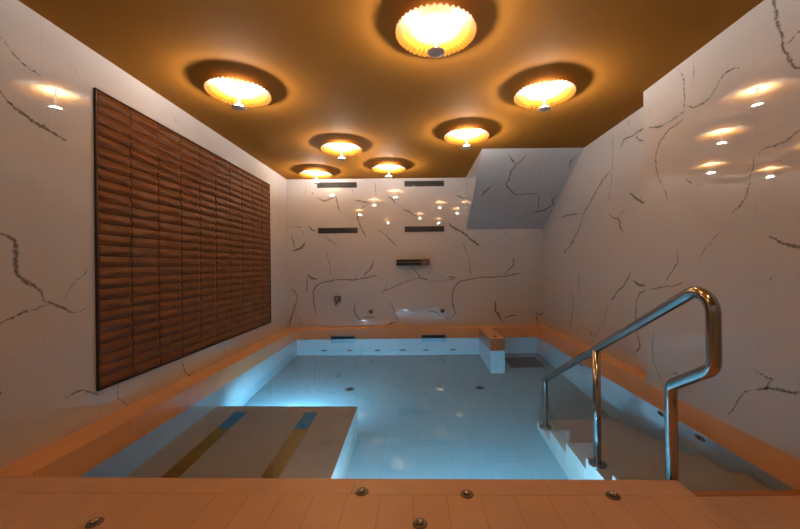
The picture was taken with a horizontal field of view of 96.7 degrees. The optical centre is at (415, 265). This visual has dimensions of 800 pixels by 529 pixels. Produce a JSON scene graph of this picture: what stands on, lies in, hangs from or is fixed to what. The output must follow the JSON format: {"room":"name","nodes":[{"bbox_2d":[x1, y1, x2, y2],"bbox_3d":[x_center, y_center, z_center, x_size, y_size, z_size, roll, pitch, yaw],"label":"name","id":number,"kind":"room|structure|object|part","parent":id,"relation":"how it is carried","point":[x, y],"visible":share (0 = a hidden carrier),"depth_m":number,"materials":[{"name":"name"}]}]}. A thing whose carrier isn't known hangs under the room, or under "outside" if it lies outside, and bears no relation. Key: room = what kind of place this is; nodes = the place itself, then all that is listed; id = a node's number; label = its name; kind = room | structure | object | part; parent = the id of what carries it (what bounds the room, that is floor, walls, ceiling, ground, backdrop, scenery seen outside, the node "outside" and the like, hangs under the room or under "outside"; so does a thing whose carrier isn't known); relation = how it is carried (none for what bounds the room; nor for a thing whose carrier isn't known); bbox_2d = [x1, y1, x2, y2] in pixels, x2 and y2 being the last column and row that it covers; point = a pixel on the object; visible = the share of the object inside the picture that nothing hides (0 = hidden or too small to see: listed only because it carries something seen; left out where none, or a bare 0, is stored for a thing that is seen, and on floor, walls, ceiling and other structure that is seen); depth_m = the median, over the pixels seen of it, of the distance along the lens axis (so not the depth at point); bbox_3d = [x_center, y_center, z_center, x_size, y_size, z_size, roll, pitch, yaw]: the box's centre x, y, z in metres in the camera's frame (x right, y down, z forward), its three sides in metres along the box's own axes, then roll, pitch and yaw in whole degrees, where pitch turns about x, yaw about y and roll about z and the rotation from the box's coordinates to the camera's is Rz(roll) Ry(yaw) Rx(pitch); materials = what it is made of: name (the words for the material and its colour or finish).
{"room":"spa","nodes":[
{"label":"spa","id":0,"kind":"room"},
{"bbox_2d":[0,0,287,468],"bbox_3d":[-2.206,0.385,2.490,0.121,3.656,7.220,-1,0,0],"label":"wall","id":1,"kind":"structure","parent":0,"point":[48,77],"depth_m":2.13,"materials":[{"name":"stone"}]},
{"bbox_2d":[0,327,300,476],"bbox_3d":[-2.033,1.131,3.870,0.210,0.170,4.220,-1,0,0],"label":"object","id":2,"kind":"structure","parent":1,"relation":"attached to","point":[75,454],"depth_m":2.48,"materials":[{"name":"ceramic"}]},
{"bbox_2d":[93,88,270,390],"bbox_3d":[-2.142,-0.174,3.811,0.020,2.037,2.851,-1,0,0],"label":"wall panel","id":3,"kind":"object","parent":1,"relation":"attached to","point":[183,247],"visible":1,"depth_m":3.06,"materials":[{"name":"brown wood"}]},
{"bbox_2d":[0,493,735,528],"bbox_3d":[-0.079,1.076,0.320,4.120,0.100,2.641,-1,0,0],"label":"floor","id":4,"kind":"structure","parent":0,"point":[17,510],"depth_m":1.49,"materials":[{"name":"ceramic"}]},
{"bbox_2d":[85,517,104,527],"bbox_3d":[-1.292,1.030,1.433,0.060,0.018,0.060,-1,0,0],"label":"button","id":5,"kind":"object","parent":4,"relation":"on","point":[96,521],"visible":1,"depth_m":1.42,"materials":[{"name":"silver metal"}]},
{"bbox_2d":[0,477,694,495],"bbox_3d":[-0.454,1.080,1.659,3.374,0.100,0.116,-1,0,1],"label":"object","id":6,"kind":"structure","parent":4,"relation":"on","point":[553,487],"depth_m":1.65,"materials":[{"name":"ceramic"}]},
{"bbox_2d":[355,487,368,495],"bbox_3d":[-0.242,1.019,1.612,0.060,0.018,0.060,-1,0,0],"label":"button","id":7,"kind":"object","parent":6,"relation":"on","point":[362,491],"visible":1,"depth_m":1.60,"materials":[{"name":"silver metal"}]},
{"bbox_2d":[460,489,473,498],"bbox_3d":[0.230,1.014,1.587,0.060,0.018,0.060,-1,0,0],"label":"button","id":8,"kind":"object","parent":6,"relation":"on","point":[467,494],"visible":1,"depth_m":1.58,"materials":[{"name":"silver metal"}]},
{"bbox_2d":[412,518,426,528],"bbox_3d":[0.018,1.016,1.409,0.060,0.018,0.060,-1,0,0],"label":"button","id":9,"kind":"object","parent":4,"relation":"on","point":[418,523],"visible":1,"depth_m":1.40,"materials":[{"name":"silver metal"}]},
{"bbox_2d":[605,491,620,499],"bbox_3d":[0.870,1.007,1.566,0.060,0.018,0.060,-1,0,0],"label":"button","id":10,"kind":"object","parent":4,"relation":"on","point":[612,495],"visible":1,"depth_m":1.56,"materials":[{"name":"silver metal"}]},
{"bbox_2d":[18,0,763,178],"bbox_3d":[-0.016,-1.526,2.490,4.540,0.120,7.220,-1,0,0],"label":"ceiling","id":11,"kind":"structure","parent":0,"point":[333,71],"depth_m":2.58,"materials":[{"name":"paint"}]},
{"bbox_2d":[204,77,271,110],"bbox_3d":[-1.424,-1.353,2.870,0.489,0.197,0.489,-1,0,0],"label":"ceiling lamp","id":12,"kind":"object","parent":11,"relation":"attached to","point":[238,93],"visible":1,"depth_m":2.88,"materials":[{"name":"beige glass"}]},
{"bbox_3d":[-1.424,-1.357,2.870,0.014,0.164,0.014,-1,0,0],"label":"stem","id":13,"kind":"part","parent":12,"relation":"part of","materials":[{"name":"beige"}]},
{"bbox_2d":[299,170,331,183],"bbox_3d":[-1.524,-1.352,5.450,0.489,0.197,0.489,-1,0,-13],"label":"ceiling lamp","id":14,"kind":"object","parent":11,"relation":"attached to","point":[311,174],"visible":1,"depth_m":5.49,"materials":[{"name":"beige glass"}]},
{"bbox_3d":[-1.525,-1.403,5.450,0.489,0.050,0.489,-1,0,-13],"label":"lamp shade","id":15,"kind":"part","parent":14,"relation":"part of","materials":[{"name":"glass"}]},
{"bbox_2d":[321,142,361,160],"bbox_3d":[-0.889,-1.358,4.280,0.489,0.197,0.489,-1,0,-2],"label":"ceiling lamp","id":16,"kind":"object","parent":11,"relation":"attached to","point":[332,148],"visible":1,"depth_m":4.31,"materials":[{"name":"beige glass"}]},
{"bbox_2d":[372,164,404,178],"bbox_3d":[-0.389,-1.363,5.170,0.489,0.197,0.489,-1,0,-18],"label":"ceiling lamp","id":17,"kind":"object","parent":11,"relation":"attached to","point":[384,168],"visible":1,"depth_m":5.21,"materials":[{"name":"beige glass"}]},
{"bbox_3d":[-0.390,-1.415,5.170,0.489,0.050,0.489,-1,0,-18],"label":"lamp shade","id":18,"kind":"part","parent":17,"relation":"part of","materials":[{"name":"glass"}]},
{"bbox_2d":[395,2,476,57],"bbox_3d":[0.123,-1.369,2.150,0.489,0.197,0.489,-1,0,-11],"label":"ceiling lamp","id":19,"kind":"object","parent":11,"relation":"attached to","point":[434,31],"visible":1,"depth_m":2.14,"materials":[{"name":"beige glass"}]},
{"bbox_3d":[0.123,-1.373,2.150,0.014,0.164,0.014,-1,0,-11],"label":"stem","id":20,"kind":"part","parent":19,"relation":"part of","materials":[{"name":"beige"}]},
{"bbox_2d":[444,128,488,149],"bbox_3d":[0.559,-1.373,3.895,0.489,0.197,0.489,-1,0,-22],"label":"ceiling lamp","id":21,"kind":"object","parent":11,"relation":"attached to","point":[462,136],"visible":1,"depth_m":3.92,"materials":[{"name":"beige glass"}]},
{"bbox_2d":[514,79,575,112],"bbox_3d":[1.070,-1.379,2.955,0.489,0.197,0.489,-1,0,-5],"label":"ceiling lamp","id":22,"kind":"object","parent":11,"relation":"attached to","point":[544,94],"visible":1,"depth_m":2.97,"materials":[{"name":"beige glass"}]},
{"bbox_3d":[1.070,-1.383,2.955,0.014,0.164,0.014,-1,0,-5],"label":"stem","id":23,"kind":"part","parent":22,"relation":"part of","materials":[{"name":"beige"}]},
{"bbox_2d":[287,178,543,327],"bbox_3d":[-0.013,0.362,6.040,4.342,3.656,0.121,-1,0,0],"label":"wall","id":24,"kind":"structure","parent":0,"point":[485,277],"depth_m":5.98,"materials":[{"name":"stone"}]},
{"bbox_2d":[317,182,356,187],"bbox_3d":[-1.320,-1.347,5.974,0.665,0.092,0.012,-1,0,0],"label":"air vent","id":25,"kind":"object","parent":24,"relation":"in","point":[321,184],"visible":0.91,"depth_m":5.97,"materials":[{"name":"grey metal"}]},
{"bbox_2d":[334,296,340,304],"bbox_3d":[-1.308,0.592,5.947,0.116,0.154,0.066,-1,0,0],"label":"valve","id":26,"kind":"object","parent":24,"relation":"attached to","point":[336,298],"visible":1,"depth_m":5.97,"materials":[{"name":"silver metal"}]},
{"bbox_2d":[318,228,357,233],"bbox_3d":[-1.306,-0.583,5.974,0.665,0.092,0.012,-1,0,0],"label":"air vent","id":27,"kind":"object","parent":24,"relation":"in","point":[320,230],"visible":1,"depth_m":5.97,"materials":[{"name":"grey metal"}]},
{"bbox_2d":[396,259,428,265],"bbox_3d":[-0.043,-0.047,5.921,0.546,0.104,0.117,-1,0,0],"label":"spout","id":28,"kind":"object","parent":24,"relation":"attached to","point":[399,262],"visible":1,"depth_m":5.88,"materials":[{"name":"grey metal"}]},
{"bbox_2d":[297,325,536,339],"bbox_3d":[0.027,1.110,5.880,3.910,0.170,0.200,-1,0,0],"label":"trim","id":29,"kind":"structure","parent":24,"relation":"attached to","point":[506,331],"depth_m":5.78,"materials":[{"name":"ceramic"}]},
{"bbox_2d":[404,181,443,186],"bbox_3d":[0.146,-1.373,5.974,0.665,0.092,0.012,-1,0,0],"label":"air vent","id":30,"kind":"object","parent":24,"relation":"in","point":[406,183],"visible":1,"depth_m":5.97,"materials":[{"name":"grey metal"}]},
{"bbox_2d":[405,226,443,231],"bbox_3d":[0.152,-0.609,5.974,0.665,0.092,0.012,-1,0,0],"label":"air vent","id":31,"kind":"object","parent":24,"relation":"in","point":[407,228],"visible":1,"depth_m":5.97,"materials":[{"name":"grey metal"}]},
{"bbox_2d":[466,148,583,229],"bbox_3d":[1.551,-1.044,5.240,1.404,0.876,1.480,-1,0,0],"label":"bulkhead","id":32,"kind":"structure","parent":0,"point":[509,188],"depth_m":5.10,"materials":[{"name":"stone"}]},
{"bbox_2d":[543,0,799,459],"bbox_3d":[2.123,0.331,2.490,0.301,3.674,7.220,-1,0,0],"label":"wall","id":33,"kind":"structure","parent":0,"point":[699,185],"depth_m":2.39,"materials":[{"name":"stone"}]},
{"bbox_2d":[534,325,799,489],"bbox_3d":[2.071,1.088,3.340,0.180,0.170,5.280,-1,0,0],"label":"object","id":34,"kind":"structure","parent":33,"relation":"attached to","point":[777,463],"depth_m":2.51,"materials":[{"name":"ceramic"}]},
{"bbox_3d":[0.018,1.707,3.340,4.300,1.165,5.280,-1,0,0],"label":"basin","id":35,"kind":"object","parent":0,"visible":0},
{"bbox_2d":[331,335,354,339],"bbox_3d":[-1.178,1.172,5.774,0.400,0.060,0.012,-1,0,0],"label":"skimmer","id":36,"kind":"object","parent":35,"relation":"in","point":[350,336],"visible":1,"depth_m":5.78,"materials":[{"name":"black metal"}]},
{"bbox_2d":[421,335,445,338],"bbox_3d":[0.292,1.157,5.774,0.400,0.060,0.012,-1,0,0],"label":"skimmer","id":37,"kind":"object","parent":35,"relation":"in","point":[422,336],"visible":1,"depth_m":5.78,"materials":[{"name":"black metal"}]},
{"bbox_2d":[79,337,795,490],"bbox_3d":[0.027,1.190,3.718,3.910,0.001,4.123,-1,0,0],"label":"pool water","id":38,"kind":"object","parent":35,"relation":"in","point":[418,408],"visible":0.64,"depth_m":2.61,"materials":[{"name":"blue liquid"}]},
{"bbox_2d":[479,328,504,350],"bbox_3d":[1.137,1.595,5.340,0.200,1.166,0.880,-1,0,0],"label":"trim","id":39,"kind":"structure","parent":35,"relation":"on","point":[486,335],"depth_m":5.02,"materials":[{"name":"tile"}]},
{"bbox_2d":[691,490,799,528],"bbox_3d":[1.583,1.669,1.268,0.810,1.010,1.135,-1,0,0],"label":"landing","id":40,"kind":"object","parent":35,"relation":"on","point":[747,509],"visible":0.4,"depth_m":1.71,"materials":[{"name":"ceramic"}]},
{"bbox_3d":[1.590,1.768,2.658,0.797,0.810,1.645,-1,0,0],"label":"steps","id":41,"kind":"structure","parent":35,"relation":"on","visible":0},
{"bbox_2d":[542,286,722,481],"bbox_3d":[1.226,1.064,2.426,0.116,1.947,2.001,-1,0,0],"label":"handrail","id":42,"kind":"object","parent":41,"relation":"attached to","point":[712,366],"visible":0.73,"depth_m":1.68,"materials":[{"name":"silver metal"}]},
{"bbox_3d":[1.226,1.050,2.400,0.050,0.974,0.050,-1,0,0],"label":"post","id":43,"kind":"part","parent":42,"relation":"part of","materials":[{"name":"silver metal"}]}
]}

